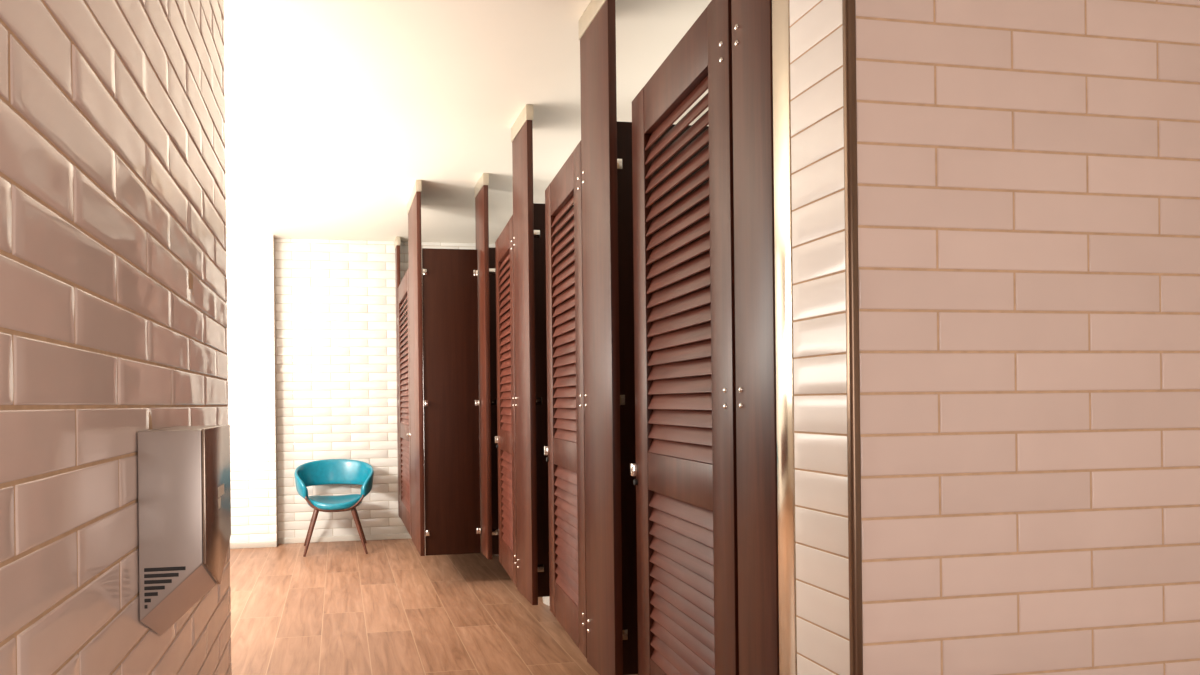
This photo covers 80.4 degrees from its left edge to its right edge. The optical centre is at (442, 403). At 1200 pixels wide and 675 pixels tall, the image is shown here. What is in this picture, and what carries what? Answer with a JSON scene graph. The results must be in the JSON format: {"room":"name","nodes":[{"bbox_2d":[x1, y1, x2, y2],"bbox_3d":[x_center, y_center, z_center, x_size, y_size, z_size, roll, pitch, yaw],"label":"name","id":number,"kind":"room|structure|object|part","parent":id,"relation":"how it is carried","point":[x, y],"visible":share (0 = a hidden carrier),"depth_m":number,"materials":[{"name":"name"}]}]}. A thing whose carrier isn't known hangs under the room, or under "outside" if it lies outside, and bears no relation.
{"room":"public restroom","nodes":[
{"label":"public restroom","id":0,"kind":"room"},
{"bbox_2d":[0,0,231,674],"bbox_3d":[-0.433,-0.125,0.089,0.165,2.740,4.105,-1,0,-9],"label":"wall","id":1,"kind":"structure","parent":0,"point":[114,307],"depth_m":0.98,"materials":[{"name":"white tile"}]},
{"bbox_2d":[137,425,230,635],"bbox_3d":[-0.474,0.238,1.293,0.109,0.388,0.277,-1,0,-9],"label":"dryer","id":2,"kind":"object","parent":1,"relation":"attached to","point":[184,481],"visible":1,"depth_m":1.16,"materials":[{"name":"silver metal"}]},
{"bbox_2d":[144,566,185,608],"bbox_3d":[-0.465,0.308,1.155,0.066,0.067,0.002,-1,0,-9],"label":"vent","id":3,"kind":"object","parent":2,"relation":"attached to","point":[160,582],"depth_m":1.15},
{"bbox_2d":[226,234,277,544],"bbox_3d":[-2.994,-0.096,5.890,3.055,2.740,0.133,-1,0,-9],"label":"wall pier","id":4,"kind":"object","parent":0,"point":[251,330],"visible":0.25,"depth_m":6.03,"materials":[{"name":"white paint"}]},
{"bbox_2d":[230,541,276,548],"bbox_3d":[-2.968,1.249,5.819,3.055,0.050,0.010,-1,0,-9],"label":"baseboard","id":5,"kind":"structure","parent":4,"relation":"attached to","point":[270,543],"depth_m":6.01,"materials":[{"name":"white ceramic"}]},
{"bbox_2d":[275,238,494,537],"bbox_3d":[-0.370,-0.126,6.410,2.800,2.740,0.104,-1,0,-9],"label":"wall","id":6,"kind":"structure","parent":0,"point":[335,300],"depth_m":6.27,"materials":[{"name":"white ceramic"}]},
{"bbox_2d":[278,533,410,543],"bbox_3d":[-0.249,1.218,6.369,2.484,0.050,0.011,-1,0,-9],"label":"baseboard","id":7,"kind":"structure","parent":6,"relation":"attached to","point":[399,535],"depth_m":6.27,"materials":[{"name":"white ceramic"}]},
{"bbox_2d":[230,538,637,674],"bbox_3d":[-0.913,1.280,2.107,6.400,0.060,8.445,-1,0,-9],"label":"floor","id":8,"kind":"structure","parent":0,"point":[338,608],"depth_m":4.01,"materials":[{"name":"brown wood"}]},
{"bbox_2d":[294,459,373,556],"bbox_3d":[-0.931,0.877,5.947,0.673,0.755,0.545,-1,0,-9],"label":"armchair","id":9,"kind":"object","parent":8,"relation":"on","point":[329,471],"visible":1,"depth_m":6.04,"materials":[{"name":"teal leather"}]},
{"bbox_3d":[-1.155,1.067,6.049,0.172,0.379,0.040,-1,0,23],"label":"leg","id":10,"kind":"part","parent":9,"relation":"part of","materials":[{"name":"brown wood"}]},
{"bbox_3d":[-1.088,1.067,5.696,0.132,0.377,0.096,-1,0,-9],"label":"leg","id":11,"kind":"part","parent":9,"relation":"part of","materials":[{"name":"brown wood"}]},
{"bbox_3d":[-0.939,0.650,5.977,0.673,0.301,0.485,-1,0,-9],"label":"backrest","id":12,"kind":"part","parent":9,"relation":"part of","materials":[{"name":"teal leather"}]},
{"bbox_3d":[-0.927,0.835,5.912,0.464,0.086,0.464,-1,0,-9],"label":"seat","id":13,"kind":"part","parent":9,"relation":"part of","materials":[{"name":"teal plastic"}]},
{"bbox_3d":[-0.901,0.832,5.743,0.496,0.138,0.095,-1,0,-9],"label":"frame","id":14,"kind":"part","parent":9,"relation":"part of","materials":[{"name":"brown wood"}]},
{"bbox_3d":[-0.700,1.062,5.755,0.140,0.378,0.096,-1,0,-9],"label":"leg","id":15,"kind":"part","parent":9,"relation":"part of","materials":[{"name":"brown wood"}]},
{"bbox_3d":[-0.745,1.062,6.111,0.172,0.379,0.040,-1,0,-41],"label":"leg","id":16,"kind":"part","parent":9,"relation":"part of","materials":[{"name":"brown wood"}]},
{"bbox_2d":[542,596,549,605],"bbox_3d":[0.923,0.831,4.306,0.718,0.796,0.400,-1,0,-9],"label":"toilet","id":17,"kind":"object","parent":8,"relation":"on","point":[546,600],"visible":0.02,"depth_m":4.22,"materials":[{"name":"white ceramic"}]},
{"bbox_2d":[224,0,711,243],"bbox_3d":[-0.945,-1.529,2.107,6.400,0.080,8.445,-1,0,-9],"label":"ceiling","id":18,"kind":"structure","parent":0,"point":[335,110],"depth_m":3.41,"materials":[{"name":"paint"}]},
{"bbox_2d":[395,237,399,516],"bbox_3d":[-0.399,-0.235,6.260,0.038,2.519,0.173,-1,0,-9],"label":"pilaster","id":19,"kind":"object","parent":18,"relation":"attached to","point":[397,240],"visible":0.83,"depth_m":6.21,"materials":[{"name":"brown wood"}]},
{"bbox_2d":[398,267,411,537],"bbox_3d":[-0.316,-0.006,5.685,0.056,2.044,0.979,-1,0,-9],"label":"door leaf","id":20,"kind":"structure","parent":19,"relation":"attached to","point":[403,289],"depth_m":5.71,"materials":[{"name":"brown wood"}]},
{"bbox_3d":[-0.315,-0.952,5.682,0.032,0.154,0.745,-1,0,-9],"label":"rail","id":21,"kind":"part","parent":20,"relation":"part of","materials":[{"name":"brown wood"}]},
{"bbox_3d":[-0.308,-0.351,5.682,0.029,1.046,0.754,-1,0,-9],"label":"louvre panel","id":22,"kind":"part","parent":20,"relation":"part of","materials":[{"name":"brown wood"}]},
{"bbox_3d":[-0.302,0.232,5.682,0.032,0.122,0.745,-1,0,-9],"label":"rail","id":23,"kind":"part","parent":20,"relation":"part of","materials":[{"name":"brown wood"}]},
{"bbox_3d":[-0.294,0.932,5.682,0.032,0.167,0.745,-1,0,-9],"label":"rail","id":24,"kind":"part","parent":20,"relation":"part of","materials":[{"name":"brown wood"}]},
{"bbox_3d":[-0.298,0.571,5.682,0.029,0.557,0.754,-1,0,-9],"label":"louvre panel","id":25,"kind":"part","parent":20,"relation":"part of","materials":[{"name":"brown wood"}]},
{"bbox_2d":[407,180,424,555],"bbox_3d":[-0.192,-0.237,4.900,0.038,2.519,0.573,-1,0,-9],"label":"pilaster","id":26,"kind":"object","parent":18,"relation":"attached to","point":[414,203],"visible":1,"depth_m":4.74,"materials":[{"name":"brown wood"}]},
{"bbox_2d":[422,248,480,555],"bbox_3d":[0.057,-0.013,4.662,0.386,2.065,0.046,-1,0,-9],"label":"divider","id":27,"kind":"object","parent":26,"relation":"attached to","point":[450,312],"visible":1,"depth_m":4.66,"materials":[{"name":"brown wood"}]},
{"bbox_2d":[474,173,491,558],"bbox_3d":[0.272,-0.243,4.642,0.038,2.519,0.293,-1,0,-9],"label":"pilaster","id":28,"kind":"object","parent":18,"relation":"attached to","point":[481,188],"visible":0.96,"depth_m":4.54,"materials":[{"name":"brown wood"}]},
{"bbox_2d":[511,104,537,604],"bbox_3d":[0.427,-0.244,3.620,0.039,2.519,0.305,-1,0,-9],"label":"pilaster","id":29,"kind":"object","parent":18,"relation":"attached to","point":[522,129],"visible":1,"depth_m":3.55,"materials":[{"name":"brown wood"}]},
{"bbox_2d":[494,215,516,586],"bbox_3d":[0.376,-0.014,4.117,0.055,2.044,0.674,-1,0,-4],"label":"door leaf","id":30,"kind":"structure","parent":29,"relation":"attached to","point":[506,440],"depth_m":4.11,"materials":[{"name":"brown wood"}]},
{"bbox_3d":[0.376,-0.959,4.101,0.032,0.154,0.415,-1,0,-4],"label":"rail","id":31,"kind":"part","parent":30,"relation":"part of","materials":[{"name":"brown wood"}]},
{"bbox_3d":[0.383,-0.359,4.101,0.029,1.046,0.424,-1,0,-4],"label":"louvre panel","id":32,"kind":"part","parent":30,"relation":"part of","materials":[{"name":"brown wood"}]},
{"bbox_3d":[0.389,0.225,4.101,0.032,0.122,0.415,-1,0,-4],"label":"rail","id":33,"kind":"part","parent":30,"relation":"part of","materials":[{"name":"brown wood"}]},
{"bbox_3d":[0.393,0.563,4.101,0.029,0.557,0.424,-1,0,-4],"label":"louvre panel","id":34,"kind":"part","parent":30,"relation":"part of","materials":[{"name":"brown wood"}]},
{"bbox_3d":[0.397,0.924,4.101,0.032,0.167,0.415,-1,0,-4],"label":"rail","id":35,"kind":"part","parent":30,"relation":"part of","materials":[{"name":"brown wood"}]},
{"bbox_2d":[578,0,622,674],"bbox_3d":[0.586,-0.246,2.573,0.039,2.519,0.289,-1,0,-9],"label":"pilaster","id":36,"kind":"object","parent":18,"relation":"attached to","point":[597,24],"visible":1,"depth_m":2.52,"materials":[{"name":"brown wood"}]},
{"bbox_2d":[543,141,586,657],"bbox_3d":[0.537,-0.016,3.057,0.055,2.044,0.674,-1,0,-4],"label":"door leaf","id":37,"kind":"structure","parent":36,"relation":"attached to","point":[565,450],"depth_m":3.02,"materials":[{"name":"brown wood"}]},
{"bbox_3d":[0.537,-0.961,3.041,0.032,0.154,0.415,-1,0,-4],"label":"rail","id":38,"kind":"part","parent":37,"relation":"part of","materials":[{"name":"brown wood"}]},
{"bbox_3d":[0.544,-0.361,3.041,0.029,1.046,0.424,-1,0,-4],"label":"louvre panel","id":39,"kind":"part","parent":37,"relation":"part of","materials":[{"name":"brown wood"}]},
{"bbox_3d":[0.550,0.223,3.041,0.032,0.122,0.415,-1,0,-4],"label":"rail","id":40,"kind":"part","parent":37,"relation":"part of","materials":[{"name":"brown wood"}]},
{"bbox_3d":[0.554,0.561,3.041,0.029,0.557,0.424,-1,0,-4],"label":"louvre panel","id":41,"kind":"part","parent":37,"relation":"part of","materials":[{"name":"brown wood"}]},
{"bbox_3d":[0.558,0.922,3.041,0.032,0.167,0.415,-1,0,-4],"label":"rail","id":42,"kind":"part","parent":37,"relation":"part of","materials":[{"name":"brown wood"}]},
{"bbox_2d":[731,0,778,674],"bbox_3d":[0.734,-0.248,1.604,0.039,2.519,0.158,-1,0,-9],"label":"pilaster","id":43,"kind":"object","parent":18,"relation":"attached to","point":[752,74],"visible":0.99,"depth_m":1.59,"materials":[{"name":"brown wood"}]},
{"bbox_2d":[629,0,738,674],"bbox_3d":[0.692,-0.018,2.052,0.055,2.044,0.719,-1,0,-4],"label":"door leaf","id":44,"kind":"structure","parent":43,"relation":"attached to","point":[684,470],"depth_m":1.97,"materials":[{"name":"brown wood"}]},
{"bbox_3d":[0.713,0.920,2.036,0.032,0.167,0.460,-1,0,-4],"label":"rail","id":45,"kind":"part","parent":44,"relation":"part of","materials":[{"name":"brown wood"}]},
{"bbox_3d":[0.692,-0.963,2.036,0.032,0.154,0.460,-1,0,-4],"label":"rail","id":46,"kind":"part","parent":44,"relation":"part of","materials":[{"name":"brown wood"}]},
{"bbox_3d":[0.698,-0.363,2.036,0.029,1.046,0.469,-1,0,-4],"label":"louvre panel","id":47,"kind":"part","parent":44,"relation":"part of","materials":[{"name":"brown wood"}]},
{"bbox_3d":[0.705,0.221,2.036,0.032,0.122,0.460,-1,0,-4],"label":"rail","id":48,"kind":"part","parent":44,"relation":"part of","materials":[{"name":"brown wood"}]},
{"bbox_3d":[0.709,0.559,2.036,0.029,0.557,0.469,-1,0,-4],"label":"louvre panel","id":49,"kind":"part","parent":44,"relation":"part of","materials":[{"name":"brown wood"}]},
{"bbox_2d":[789,0,849,674],"bbox_3d":[0.766,-0.139,1.378,0.021,2.740,0.178,-1,0,-9],"label":"wall","id":50,"kind":"structure","parent":0,"point":[816,35],"depth_m":1.38,"materials":[{"name":"white tile"}]},
{"bbox_2d":[772,0,796,674],"bbox_3d":[0.747,-0.139,1.497,0.019,2.740,0.058,-1,0,-9],"label":"trim","id":51,"kind":"structure","parent":50,"relation":"attached to","point":[782,187],"depth_m":1.49,"materials":[{"name":"metal"}]},
{"bbox_2d":[842,0,862,674],"bbox_3d":[0.763,-0.139,1.286,0.020,2.740,0.017,-1,0,-9],"label":"trim","id":52,"kind":"structure","parent":50,"relation":"attached to","point":[848,6],"depth_m":1.28,"materials":[{"name":"brown metal"}]},
{"bbox_2d":[856,0,1199,674],"bbox_3d":[1.509,-0.147,1.408,1.500,2.740,0.022,-1,0,-9],"label":"wall","id":53,"kind":"structure","parent":0,"point":[1028,171],"depth_m":1.34,"materials":[{"name":"beige tile"}]},
{"bbox_3d":[1.408,-0.146,4.022,0.103,2.740,5.162,-1,0,-9],"label":"wall","id":54,"kind":"structure","parent":0,"visible":0},
{"bbox_2d":[489,248,510,554],"bbox_3d":[0.767,-0.021,4.706,0.957,2.065,0.046,-1,0,-9],"label":"divider","id":55,"kind":"object","parent":54,"relation":"attached to","point":[492,261],"visible":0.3,"depth_m":4.64,"materials":[{"name":"brown wood"}]},
{"bbox_2d":[533,203,574,596],"bbox_3d":[0.922,-0.023,3.684,0.957,2.065,0.046,-1,0,-9],"label":"divider","id":56,"kind":"object","parent":54,"relation":"attached to","point":[539,209],"visible":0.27,"depth_m":3.62,"materials":[{"name":"brown wood"}]},
{"bbox_2d":[617,121,709,674],"bbox_3d":[1.082,-0.025,2.637,0.957,2.065,0.046,-1,0,-9],"label":"divider","id":57,"kind":"object","parent":54,"relation":"attached to","point":[624,129],"visible":0.17,"depth_m":2.58,"materials":[{"name":"brown wood"}]}
]}

